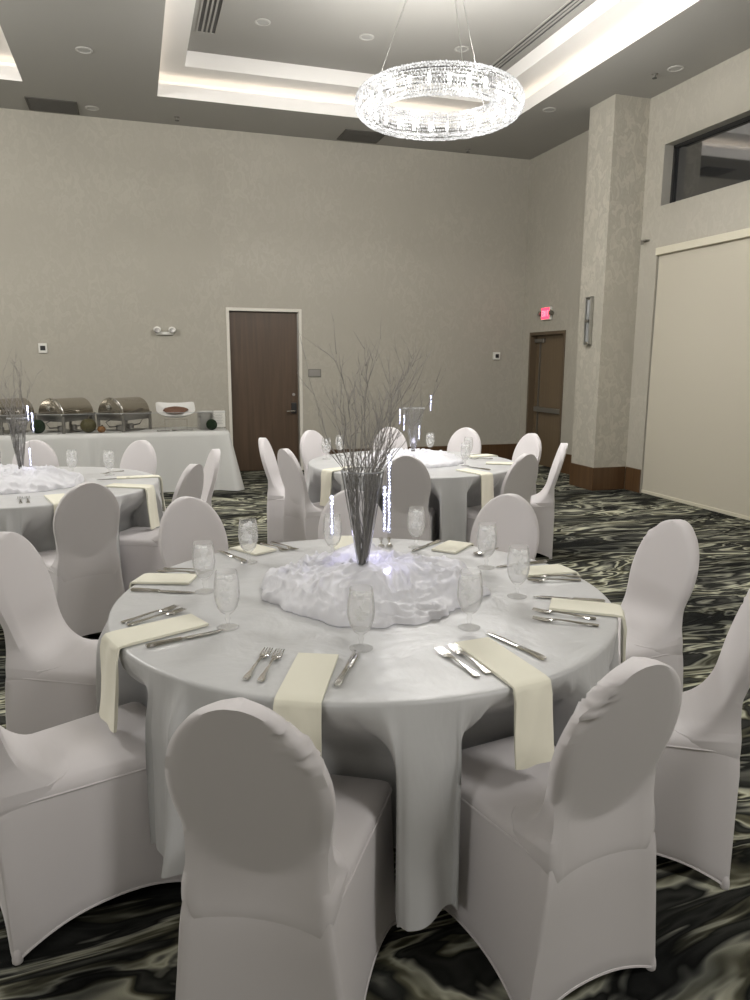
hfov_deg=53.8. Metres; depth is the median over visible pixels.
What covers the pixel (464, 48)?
recessed light
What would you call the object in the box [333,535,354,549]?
napkin
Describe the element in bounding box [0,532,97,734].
banquet chair
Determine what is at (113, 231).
wall
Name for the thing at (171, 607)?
fork
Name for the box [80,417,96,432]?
gourd
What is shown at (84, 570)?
banquet chair
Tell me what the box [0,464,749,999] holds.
floor
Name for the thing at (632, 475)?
baseboard
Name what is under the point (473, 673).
fork
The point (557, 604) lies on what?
napkin
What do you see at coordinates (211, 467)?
banquet chair
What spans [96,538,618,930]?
tablecloth
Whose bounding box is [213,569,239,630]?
water goblet
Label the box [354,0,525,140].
chandelier
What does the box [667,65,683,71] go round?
recessed light
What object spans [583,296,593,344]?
wall sconce
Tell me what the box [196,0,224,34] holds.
ceiling vent
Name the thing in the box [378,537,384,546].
fork
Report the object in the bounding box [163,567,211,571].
fork
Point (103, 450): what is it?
water goblet
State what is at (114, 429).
shelf
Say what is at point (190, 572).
fork
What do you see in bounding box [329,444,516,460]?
baseboard
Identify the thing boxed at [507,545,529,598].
water goblet
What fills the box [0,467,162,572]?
tablecloth
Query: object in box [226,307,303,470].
door
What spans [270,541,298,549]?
fork
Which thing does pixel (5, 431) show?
shelf
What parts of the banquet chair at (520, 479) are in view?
seat, backrest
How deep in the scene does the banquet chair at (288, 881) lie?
1.63 m
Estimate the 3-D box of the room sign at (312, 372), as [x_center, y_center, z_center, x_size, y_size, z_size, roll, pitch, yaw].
[-0.906,-1.905,11.082,0.200,0.120,0.015,-3,11,-18]
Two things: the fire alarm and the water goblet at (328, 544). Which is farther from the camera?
the fire alarm
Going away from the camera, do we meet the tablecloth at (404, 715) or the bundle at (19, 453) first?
the tablecloth at (404, 715)
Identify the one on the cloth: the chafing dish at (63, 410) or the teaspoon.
the chafing dish at (63, 410)
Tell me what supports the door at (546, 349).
in the wall at (557, 183)
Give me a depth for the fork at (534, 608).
2.55 m
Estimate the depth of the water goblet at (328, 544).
3.27 m
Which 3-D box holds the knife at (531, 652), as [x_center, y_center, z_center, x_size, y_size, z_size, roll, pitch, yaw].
[0.431,0.444,2.266,0.023,0.008,0.255,-6,12,-31]
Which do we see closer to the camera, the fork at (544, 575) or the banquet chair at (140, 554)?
the fork at (544, 575)
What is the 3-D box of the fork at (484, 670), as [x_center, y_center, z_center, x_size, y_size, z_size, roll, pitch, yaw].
[0.276,0.462,2.158,0.031,0.010,0.216,-4,11,-23]
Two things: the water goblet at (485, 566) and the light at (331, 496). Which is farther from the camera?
the water goblet at (485, 566)
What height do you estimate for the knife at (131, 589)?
0.008 m
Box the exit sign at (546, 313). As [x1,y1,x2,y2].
[537,307,553,319]
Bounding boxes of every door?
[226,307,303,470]
[525,330,565,466]
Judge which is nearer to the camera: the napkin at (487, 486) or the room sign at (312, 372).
the napkin at (487, 486)
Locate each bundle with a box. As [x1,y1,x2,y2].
[0,347,42,466]
[297,312,445,565]
[405,391,426,449]
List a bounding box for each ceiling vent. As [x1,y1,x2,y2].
[24,96,79,114]
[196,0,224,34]
[337,129,386,143]
[487,0,587,68]
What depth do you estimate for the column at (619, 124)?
9.22 m
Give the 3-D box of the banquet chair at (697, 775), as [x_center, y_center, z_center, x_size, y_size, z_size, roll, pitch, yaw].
[0.970,0.701,2.502,0.647,0.959,0.461,4,11,18]
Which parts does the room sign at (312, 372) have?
inset panel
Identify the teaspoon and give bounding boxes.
[473,547,498,554]
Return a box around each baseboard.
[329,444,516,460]
[560,454,640,492]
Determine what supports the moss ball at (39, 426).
on the cloth
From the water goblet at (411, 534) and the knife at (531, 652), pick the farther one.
the water goblet at (411, 534)
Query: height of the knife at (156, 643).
0.008 m
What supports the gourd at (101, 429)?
on the cloth
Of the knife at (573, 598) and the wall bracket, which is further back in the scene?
the wall bracket
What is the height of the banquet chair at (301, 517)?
0.959 m
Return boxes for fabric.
[0,463,83,493]
[261,543,489,627]
[358,447,463,467]
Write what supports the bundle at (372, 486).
in the vase at (342, 471)
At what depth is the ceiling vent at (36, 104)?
9.16 m
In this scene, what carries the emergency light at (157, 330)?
attached to the wall at (113, 231)
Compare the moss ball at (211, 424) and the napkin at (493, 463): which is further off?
the moss ball at (211, 424)
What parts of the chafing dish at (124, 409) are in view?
leg, roll lid, burner, leg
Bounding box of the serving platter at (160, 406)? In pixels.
[156,402,194,417]
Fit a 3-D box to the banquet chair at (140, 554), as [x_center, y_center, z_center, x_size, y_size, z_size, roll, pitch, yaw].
[-1.478,0.221,5.015,0.647,0.959,0.461,3,11,14]
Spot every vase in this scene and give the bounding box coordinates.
[6,417,26,467]
[341,468,384,566]
[403,407,424,450]
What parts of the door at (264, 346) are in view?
lock plate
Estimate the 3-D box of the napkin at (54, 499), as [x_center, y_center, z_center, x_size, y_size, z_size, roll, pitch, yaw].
[-1.973,0.134,4.644,0.127,0.291,0.365,-7,13,-33]
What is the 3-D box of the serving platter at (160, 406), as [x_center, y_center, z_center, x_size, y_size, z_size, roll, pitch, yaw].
[-2.554,-1.154,9.456,0.480,0.192,0.285,-3,11,-18]
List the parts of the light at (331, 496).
led chain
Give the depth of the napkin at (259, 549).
3.40 m
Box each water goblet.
[66,449,77,472]
[103,450,114,475]
[192,541,214,593]
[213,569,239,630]
[238,518,257,564]
[323,514,341,546]
[347,586,374,652]
[407,507,425,548]
[457,569,482,630]
[460,443,470,465]
[464,437,472,457]
[477,522,496,569]
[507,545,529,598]
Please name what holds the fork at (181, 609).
on the tablecloth at (404, 715)
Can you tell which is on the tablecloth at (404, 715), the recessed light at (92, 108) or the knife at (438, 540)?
the knife at (438, 540)
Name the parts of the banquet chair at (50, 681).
backrest, seat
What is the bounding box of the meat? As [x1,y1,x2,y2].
[163,406,188,413]
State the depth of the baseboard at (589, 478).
9.62 m
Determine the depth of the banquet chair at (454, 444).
7.65 m
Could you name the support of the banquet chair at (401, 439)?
on the floor
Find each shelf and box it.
[4,430,28,433]
[48,429,81,432]
[106,428,144,430]
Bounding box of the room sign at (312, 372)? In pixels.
[308,369,320,376]
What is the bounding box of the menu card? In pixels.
[212,410,224,426]
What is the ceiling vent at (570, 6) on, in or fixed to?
in the ceiling
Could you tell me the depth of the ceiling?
8.29 m
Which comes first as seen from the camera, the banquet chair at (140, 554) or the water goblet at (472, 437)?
the banquet chair at (140, 554)
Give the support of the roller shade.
attached to the wall at (557, 183)
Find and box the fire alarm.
[493,352,499,359]
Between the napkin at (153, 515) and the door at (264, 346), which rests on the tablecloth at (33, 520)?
the napkin at (153, 515)
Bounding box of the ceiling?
[0,0,749,159]
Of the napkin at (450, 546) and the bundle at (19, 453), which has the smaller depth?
the napkin at (450, 546)
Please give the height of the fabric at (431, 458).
0.104 m
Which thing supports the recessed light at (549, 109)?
in the ceiling
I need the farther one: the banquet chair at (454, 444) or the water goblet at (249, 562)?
the banquet chair at (454, 444)
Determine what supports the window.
in the wall at (557, 183)
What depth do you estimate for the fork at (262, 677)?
2.10 m
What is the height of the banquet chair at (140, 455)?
0.959 m
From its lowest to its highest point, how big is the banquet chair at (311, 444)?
0.959 m
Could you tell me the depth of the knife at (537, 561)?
3.19 m
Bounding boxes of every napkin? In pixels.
[44,493,64,512]
[99,614,208,732]
[105,483,159,528]
[117,475,165,511]
[129,573,196,588]
[229,543,275,555]
[273,653,338,759]
[320,466,352,505]
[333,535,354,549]
[431,540,473,553]
[455,637,553,769]
[456,468,493,508]
[466,454,497,457]
[486,462,512,464]
[514,564,579,576]
[549,598,626,662]
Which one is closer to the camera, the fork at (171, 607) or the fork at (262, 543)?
the fork at (171, 607)
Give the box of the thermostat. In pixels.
[38,343,47,352]
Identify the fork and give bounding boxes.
[120,604,177,622]
[126,607,185,625]
[156,570,205,573]
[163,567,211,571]
[242,647,272,679]
[257,649,284,681]
[260,542,290,550]
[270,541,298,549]
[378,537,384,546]
[386,537,392,546]
[434,647,479,676]
[448,644,490,673]
[527,578,580,581]
[528,574,580,577]
[532,607,595,619]
[532,616,598,626]
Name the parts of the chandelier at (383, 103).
ring frame, bulb, bulb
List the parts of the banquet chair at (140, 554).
seat, backrest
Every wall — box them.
[0,108,529,449]
[519,48,749,492]
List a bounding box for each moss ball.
[30,419,45,433]
[206,419,216,429]
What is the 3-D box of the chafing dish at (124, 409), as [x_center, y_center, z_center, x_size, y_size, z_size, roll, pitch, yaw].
[-3.176,-1.097,9.357,0.430,0.423,0.642,5,11,22]
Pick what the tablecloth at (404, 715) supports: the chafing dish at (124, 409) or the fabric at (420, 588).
the fabric at (420, 588)
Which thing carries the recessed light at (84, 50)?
in the ceiling
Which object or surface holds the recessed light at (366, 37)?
in the ceiling
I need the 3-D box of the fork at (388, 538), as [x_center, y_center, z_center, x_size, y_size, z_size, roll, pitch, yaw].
[0.068,0.202,3.546,0.031,0.010,0.216,0,11,0]
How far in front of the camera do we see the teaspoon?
3.36 m
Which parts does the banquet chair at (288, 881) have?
backrest, seat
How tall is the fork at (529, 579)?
0.010 m
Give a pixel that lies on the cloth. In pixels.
(174, 450)
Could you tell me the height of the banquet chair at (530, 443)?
0.959 m
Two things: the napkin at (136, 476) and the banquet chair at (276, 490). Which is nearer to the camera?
the napkin at (136, 476)
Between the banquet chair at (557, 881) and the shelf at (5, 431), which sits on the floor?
the banquet chair at (557, 881)
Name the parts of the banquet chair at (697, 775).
seat, backrest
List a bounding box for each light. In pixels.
[28,440,31,466]
[75,47,92,53]
[85,106,98,110]
[153,326,175,334]
[255,18,270,25]
[330,482,333,536]
[359,34,373,40]
[382,472,386,531]
[387,441,391,532]
[454,46,468,52]
[543,107,555,111]
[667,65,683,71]
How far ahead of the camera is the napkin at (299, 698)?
1.92 m
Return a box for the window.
[660,110,749,205]
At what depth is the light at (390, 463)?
2.79 m
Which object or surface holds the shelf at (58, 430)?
attached to the chafing dish at (63, 410)
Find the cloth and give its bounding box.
[0,427,243,492]
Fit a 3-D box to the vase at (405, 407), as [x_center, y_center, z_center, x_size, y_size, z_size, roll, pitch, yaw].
[0.336,-0.613,6.438,0.193,0.377,0.193,-3,11,-18]
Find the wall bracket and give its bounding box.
[640,239,649,244]
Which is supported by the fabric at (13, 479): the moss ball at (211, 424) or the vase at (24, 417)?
the vase at (24, 417)
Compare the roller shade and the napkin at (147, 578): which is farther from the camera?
the roller shade
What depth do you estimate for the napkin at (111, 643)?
2.32 m
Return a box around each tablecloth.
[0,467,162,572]
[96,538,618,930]
[306,451,513,541]
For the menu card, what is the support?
on the cloth
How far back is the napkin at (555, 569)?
3.06 m
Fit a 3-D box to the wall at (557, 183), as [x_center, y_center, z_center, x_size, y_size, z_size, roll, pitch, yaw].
[5.214,-1.448,3.803,0.250,4.744,17.540,-3,11,-18]
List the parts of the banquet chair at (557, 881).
seat, backrest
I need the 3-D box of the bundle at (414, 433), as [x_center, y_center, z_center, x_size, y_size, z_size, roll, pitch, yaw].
[0.360,-0.726,6.426,0.189,0.572,0.184,4,11,22]
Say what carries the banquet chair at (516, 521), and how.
on the floor
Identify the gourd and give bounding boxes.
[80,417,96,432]
[97,425,105,432]
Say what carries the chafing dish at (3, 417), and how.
on the cloth
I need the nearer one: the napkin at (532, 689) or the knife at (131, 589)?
the napkin at (532, 689)
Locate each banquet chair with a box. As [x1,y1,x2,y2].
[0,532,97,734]
[0,702,182,965]
[12,440,58,466]
[38,482,124,636]
[119,464,203,591]
[120,440,156,474]
[158,496,228,566]
[163,449,220,513]
[165,697,396,999]
[258,438,284,543]
[277,448,324,541]
[300,430,329,480]
[318,489,386,538]
[373,427,407,450]
[382,455,435,540]
[443,657,681,999]
[447,427,480,453]
[466,454,537,542]
[470,493,538,559]
[512,433,541,495]
[530,443,567,558]
[618,519,698,691]
[654,591,749,889]
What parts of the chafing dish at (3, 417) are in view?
leg, roll lid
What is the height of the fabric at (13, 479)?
0.137 m
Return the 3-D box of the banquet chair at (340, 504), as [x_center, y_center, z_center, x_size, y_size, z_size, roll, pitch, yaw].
[-0.098,0.471,3.708,0.461,0.959,0.647,-1,11,-5]
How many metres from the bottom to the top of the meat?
0.090 m
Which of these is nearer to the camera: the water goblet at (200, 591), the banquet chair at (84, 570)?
the water goblet at (200, 591)
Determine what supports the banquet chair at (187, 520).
on the floor
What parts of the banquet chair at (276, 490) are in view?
backrest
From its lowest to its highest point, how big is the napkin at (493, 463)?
0.281 m
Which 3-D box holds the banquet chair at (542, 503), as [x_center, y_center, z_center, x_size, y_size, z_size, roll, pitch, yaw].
[1.306,-0.019,6.374,0.647,0.959,0.461,2,11,9]
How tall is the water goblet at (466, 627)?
0.192 m
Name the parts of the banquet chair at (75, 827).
backrest, seat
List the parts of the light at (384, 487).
led chain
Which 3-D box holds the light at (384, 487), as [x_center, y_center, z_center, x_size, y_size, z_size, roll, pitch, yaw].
[0.036,0.010,2.771,0.016,0.231,0.016,-3,11,-18]
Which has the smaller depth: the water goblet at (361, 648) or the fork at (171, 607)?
the water goblet at (361, 648)
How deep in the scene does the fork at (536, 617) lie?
2.47 m
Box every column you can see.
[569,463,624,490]
[571,94,650,486]
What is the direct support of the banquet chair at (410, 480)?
on the floor
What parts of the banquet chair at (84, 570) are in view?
seat, backrest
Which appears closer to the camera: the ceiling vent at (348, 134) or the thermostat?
the thermostat
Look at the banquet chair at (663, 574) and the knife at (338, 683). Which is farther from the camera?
the banquet chair at (663, 574)
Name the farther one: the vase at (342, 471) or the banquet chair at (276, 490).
the banquet chair at (276, 490)
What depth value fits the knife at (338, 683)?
2.08 m
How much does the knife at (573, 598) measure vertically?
0.008 m
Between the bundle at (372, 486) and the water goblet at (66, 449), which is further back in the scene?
the water goblet at (66, 449)
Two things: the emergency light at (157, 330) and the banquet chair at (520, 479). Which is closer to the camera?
the banquet chair at (520, 479)
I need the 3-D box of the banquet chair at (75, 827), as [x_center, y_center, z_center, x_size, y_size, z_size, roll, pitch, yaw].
[-0.941,0.743,2.229,0.647,0.959,0.461,-8,13,-37]
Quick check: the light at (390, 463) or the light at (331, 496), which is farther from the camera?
the light at (331, 496)
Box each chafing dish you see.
[0,398,36,434]
[36,397,95,433]
[96,397,151,431]
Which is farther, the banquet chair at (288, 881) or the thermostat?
the thermostat
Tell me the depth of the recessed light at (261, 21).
7.86 m
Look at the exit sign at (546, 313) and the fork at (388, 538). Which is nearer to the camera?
the fork at (388, 538)
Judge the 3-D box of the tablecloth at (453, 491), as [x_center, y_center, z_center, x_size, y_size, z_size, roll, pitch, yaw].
[0.319,-0.001,6.568,1.866,0.690,1.904,-8,14,-39]
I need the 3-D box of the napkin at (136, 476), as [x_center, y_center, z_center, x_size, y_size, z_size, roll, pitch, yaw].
[-1.753,-0.035,5.557,0.344,0.291,0.095,-3,11,-19]
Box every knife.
[130,588,195,592]
[145,629,223,647]
[217,550,247,561]
[334,650,357,686]
[412,539,440,550]
[487,633,546,659]
[496,560,546,566]
[533,596,604,602]
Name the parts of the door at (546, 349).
vertical rod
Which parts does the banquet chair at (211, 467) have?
backrest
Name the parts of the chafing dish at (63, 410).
leg, roll lid, burner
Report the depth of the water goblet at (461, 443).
6.22 m
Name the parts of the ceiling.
tray panel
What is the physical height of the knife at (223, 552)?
0.008 m
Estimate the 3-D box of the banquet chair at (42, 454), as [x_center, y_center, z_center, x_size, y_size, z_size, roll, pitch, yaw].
[-2.800,0.012,6.105,0.461,0.959,0.647,-4,11,-20]
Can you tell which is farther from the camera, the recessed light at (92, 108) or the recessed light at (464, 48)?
the recessed light at (92, 108)
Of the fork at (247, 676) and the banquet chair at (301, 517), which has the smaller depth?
the fork at (247, 676)
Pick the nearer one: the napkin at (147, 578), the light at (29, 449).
the napkin at (147, 578)
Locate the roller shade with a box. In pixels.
[641,228,749,520]
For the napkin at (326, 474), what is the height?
0.291 m
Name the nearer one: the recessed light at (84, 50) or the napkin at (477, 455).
the napkin at (477, 455)
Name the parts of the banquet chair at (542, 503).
seat, backrest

